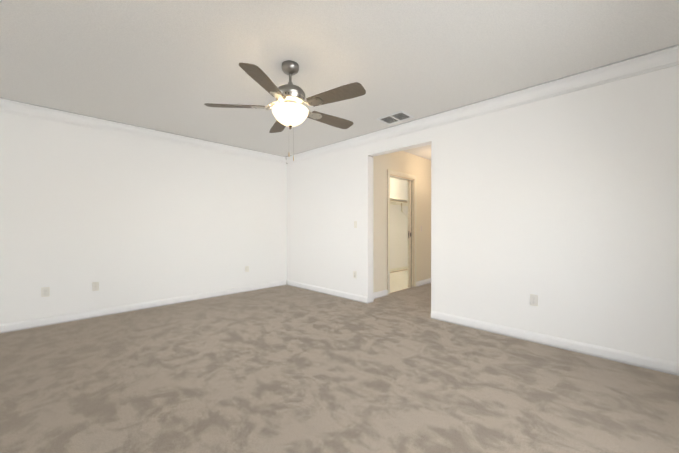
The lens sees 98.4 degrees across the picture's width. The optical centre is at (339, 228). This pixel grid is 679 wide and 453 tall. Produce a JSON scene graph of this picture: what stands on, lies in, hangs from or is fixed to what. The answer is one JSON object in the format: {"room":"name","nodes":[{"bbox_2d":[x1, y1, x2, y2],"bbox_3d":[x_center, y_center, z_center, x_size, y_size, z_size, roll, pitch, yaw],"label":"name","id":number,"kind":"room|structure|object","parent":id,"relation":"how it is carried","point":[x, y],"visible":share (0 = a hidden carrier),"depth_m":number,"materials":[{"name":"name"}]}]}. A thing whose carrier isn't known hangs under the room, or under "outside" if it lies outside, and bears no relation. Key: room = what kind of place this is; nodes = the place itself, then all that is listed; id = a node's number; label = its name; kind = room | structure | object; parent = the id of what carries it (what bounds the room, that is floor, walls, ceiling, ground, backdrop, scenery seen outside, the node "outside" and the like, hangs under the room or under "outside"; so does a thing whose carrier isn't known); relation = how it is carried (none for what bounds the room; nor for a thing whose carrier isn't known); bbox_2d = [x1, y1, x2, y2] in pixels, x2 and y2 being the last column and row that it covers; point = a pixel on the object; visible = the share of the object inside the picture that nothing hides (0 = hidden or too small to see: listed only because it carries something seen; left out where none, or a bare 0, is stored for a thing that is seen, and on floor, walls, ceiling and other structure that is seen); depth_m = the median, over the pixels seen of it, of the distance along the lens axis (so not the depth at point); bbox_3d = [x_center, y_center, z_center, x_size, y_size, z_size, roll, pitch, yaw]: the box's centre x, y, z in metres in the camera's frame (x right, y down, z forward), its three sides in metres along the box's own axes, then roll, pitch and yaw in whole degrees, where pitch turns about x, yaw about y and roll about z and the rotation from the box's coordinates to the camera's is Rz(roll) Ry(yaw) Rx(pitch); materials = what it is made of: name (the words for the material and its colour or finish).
{"room":"empty bedroom","nodes":[
{"label":"empty bedroom","id":0,"kind":"room"},
{"bbox_2d":[0,111,286,323],"bbox_3d":[-0.936,-0.141,6.013,0.120,2.510,8.320,0,0,44],"label":"wall","id":1,"kind":"structure","parent":0,"point":[123,219],"depth_m":3.92,"materials":[{"name":"paint"}]},
{"bbox_2d":[41,287,49,296],"bbox_3d":[-3.407,0.735,3.398,0.008,0.116,0.072,0,0,44],"label":"electrical outlet","id":2,"kind":"object","parent":1,"relation":"attached to","point":[45,291],"visible":1,"depth_m":3.40,"materials":[{"name":"white plastic"}]},
{"bbox_2d":[92,281,98,290],"bbox_3d":[-3.090,0.734,3.717,0.016,0.116,0.072,0,0,44],"label":"outlet","id":3,"kind":"object","parent":1,"relation":"attached to","point":[95,286],"visible":1,"depth_m":3.72,"materials":[{"name":"white plastic"}]},
{"bbox_2d":[0,97,283,163],"bbox_3d":[-2.371,-1.328,4.391,0.090,0.122,3.690,0,0,44],"label":"crown molding","id":4,"kind":"structure","parent":1,"relation":"attached to","point":[6,105],"depth_m":3.87,"materials":[{"name":"white wood"}]},
{"bbox_2d":[0,280,287,332],"bbox_3d":[-2.393,1.073,4.432,0.014,0.095,3.885,0,0,44],"label":"baseboard","id":5,"kind":"structure","parent":1,"relation":"attached to","point":[27,324],"depth_m":3.91,"materials":[{"name":"white wood"}]},
{"bbox_2d":[0,283,678,452],"bbox_3d":[1.095,1.173,3.948,5.920,0.100,8.440,0,0,44],"label":"floor carpet","id":6,"kind":"object","parent":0,"point":[285,369],"visible":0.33,"depth_m":2.10,"materials":[{"name":"beige carpet"}]},
{"bbox_2d":[0,0,678,159],"bbox_3d":[1.095,-1.447,3.937,5.920,0.120,8.440,0,0,44],"label":"ceiling","id":7,"kind":"structure","parent":0,"point":[171,66],"depth_m":2.31,"materials":[{"name":"white paint"}]},
{"bbox_2d":[204,60,365,160],"bbox_3d":[-0.378,-0.996,2.497,1.330,0.770,1.303,0,0,44],"label":"ceiling fan","id":8,"kind":"object","parent":7,"relation":"hanging from","point":[289,110],"visible":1,"depth_m":2.37,"materials":[{"name":"brown wood"}]},
{"bbox_2d":[376,110,413,124],"bbox_3d":[0.695,-1.381,3.671,0.385,0.011,0.280,0,0,44],"label":"ceiling vent","id":9,"kind":"object","parent":7,"relation":"in","point":[396,117],"visible":1,"depth_m":3.66,"materials":[{"name":"white metal"}]},
{"bbox_2d":[390,177,407,268],"bbox_3d":[0.895,-0.145,6.985,0.120,2.510,4.130,0,0,44],"label":"wall","id":10,"kind":"structure","parent":0,"point":[398,235],"depth_m":7.54,"materials":[{"name":"paint"}]},
{"bbox_2d":[390,197,407,216],"bbox_3d":[1.067,-0.451,6.815,0.359,0.514,4.128,0,0,44],"label":"shelf","id":11,"kind":"object","parent":10,"relation":"attached to","point":[399,201],"visible":0.08,"depth_m":7.23,"materials":[{"name":"white wood"}]},
{"bbox_2d":[390,266,407,272],"bbox_3d":[0.943,1.062,6.943,0.014,0.095,4.130,0,0,44],"label":"baseboard","id":12,"kind":"structure","parent":10,"relation":"attached to","point":[398,269],"depth_m":7.50,"materials":[{"name":"white wood"}]},
{"bbox_2d":[390,270,409,292],"bbox_3d":[1.390,1.109,6.506,1.265,0.006,4.130,0,0,44],"label":"floor","id":13,"kind":"structure","parent":0,"point":[399,281],"depth_m":6.13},
{"bbox_2d":[373,151,430,292],"bbox_3d":[1.832,-0.141,6.069,0.120,2.510,4.130,0,0,44],"label":"wall","id":14,"kind":"structure","parent":0,"point":[418,167],"depth_m":5.21,"materials":[{"name":"paint"}]},
{"bbox_2d":[368,290,387,301],"bbox_3d":[0.622,1.072,4.736,0.020,0.095,0.525,0,0,44],"label":"baseboard","id":15,"kind":"structure","parent":14,"relation":"attached to","point":[379,294],"depth_m":4.74,"materials":[{"name":"white wood"}]},
{"bbox_2d":[387,169,415,294],"bbox_3d":[1.088,0.062,5.297,0.141,2.110,0.935,0,0,44],"label":"door frame","id":16,"kind":"structure","parent":14,"relation":"attached to","point":[400,174],"depth_m":5.53,"materials":[{"name":"white wood"}]},
{"bbox_2d":[408,180,410,286],"bbox_3d":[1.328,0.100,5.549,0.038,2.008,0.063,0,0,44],"label":"closet door","id":17,"kind":"structure","parent":14,"relation":"in","point":[409,233],"depth_m":5.53,"materials":[{"name":"paint"}]},
{"bbox_2d":[416,278,430,286],"bbox_3d":[1.970,1.066,6.120,0.014,0.095,1.470,0,0,44],"label":"baseboard","id":18,"kind":"structure","parent":14,"relation":"attached to","point":[419,283],"depth_m":5.79,"materials":[{"name":"white wood"}]},
{"bbox_2d":[287,65,678,362],"bbox_3d":[1.032,-0.132,3.878,5.680,2.510,0.120,0,0,44],"label":"wall","id":19,"kind":"structure","parent":0,"point":[564,207],"depth_m":2.84,"materials":[{"name":"paint"}]},
{"bbox_2d":[288,280,367,303],"bbox_3d":[-0.297,1.070,5.089,2.014,0.095,0.014,0,0,44],"label":"baseboard","id":20,"kind":"structure","parent":19,"relation":"attached to","point":[341,294],"depth_m":4.94,"materials":[{"name":"white wood"}]},
{"bbox_2d":[353,271,356,278],"bbox_3d":[0.237,0.720,4.570,0.072,0.116,0.008,0,0,44],"label":"electrical outlet","id":21,"kind":"object","parent":19,"relation":"attached to","point":[355,274],"visible":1,"depth_m":4.56,"materials":[{"name":"white plastic"}]},
{"bbox_2d":[367,140,432,310],"bbox_3d":[0.832,0.007,4.075,1.040,2.230,0.128,0,0,44],"label":"door frame","id":22,"kind":"structure","parent":19,"relation":"attached to","point":[370,225],"depth_m":4.39,"materials":[{"name":"white paint"}]},
{"bbox_2d":[284,44,678,163],"bbox_3d":[0.959,-1.326,3.798,5.680,0.122,0.090,0,0,44],"label":"crown molding","id":23,"kind":"structure","parent":19,"relation":"attached to","point":[663,58],"depth_m":2.93,"materials":[{"name":"white wood"}]},
{"bbox_2d":[530,294,537,306],"bbox_3d":[1.931,0.712,2.913,0.072,0.116,0.008,0,0,44],"label":"electrical outlet","id":24,"kind":"object","parent":19,"relation":"attached to","point":[533,299],"visible":1,"depth_m":2.91,"materials":[{"name":"white plastic"}]},
{"bbox_2d":[432,311,678,375],"bbox_3d":[2.083,1.080,2.762,2.550,0.095,0.014,0,0,44],"label":"baseboard","id":25,"kind":"structure","parent":19,"relation":"attached to","point":[660,365],"depth_m":2.71,"materials":[{"name":"white wood"}]}
]}

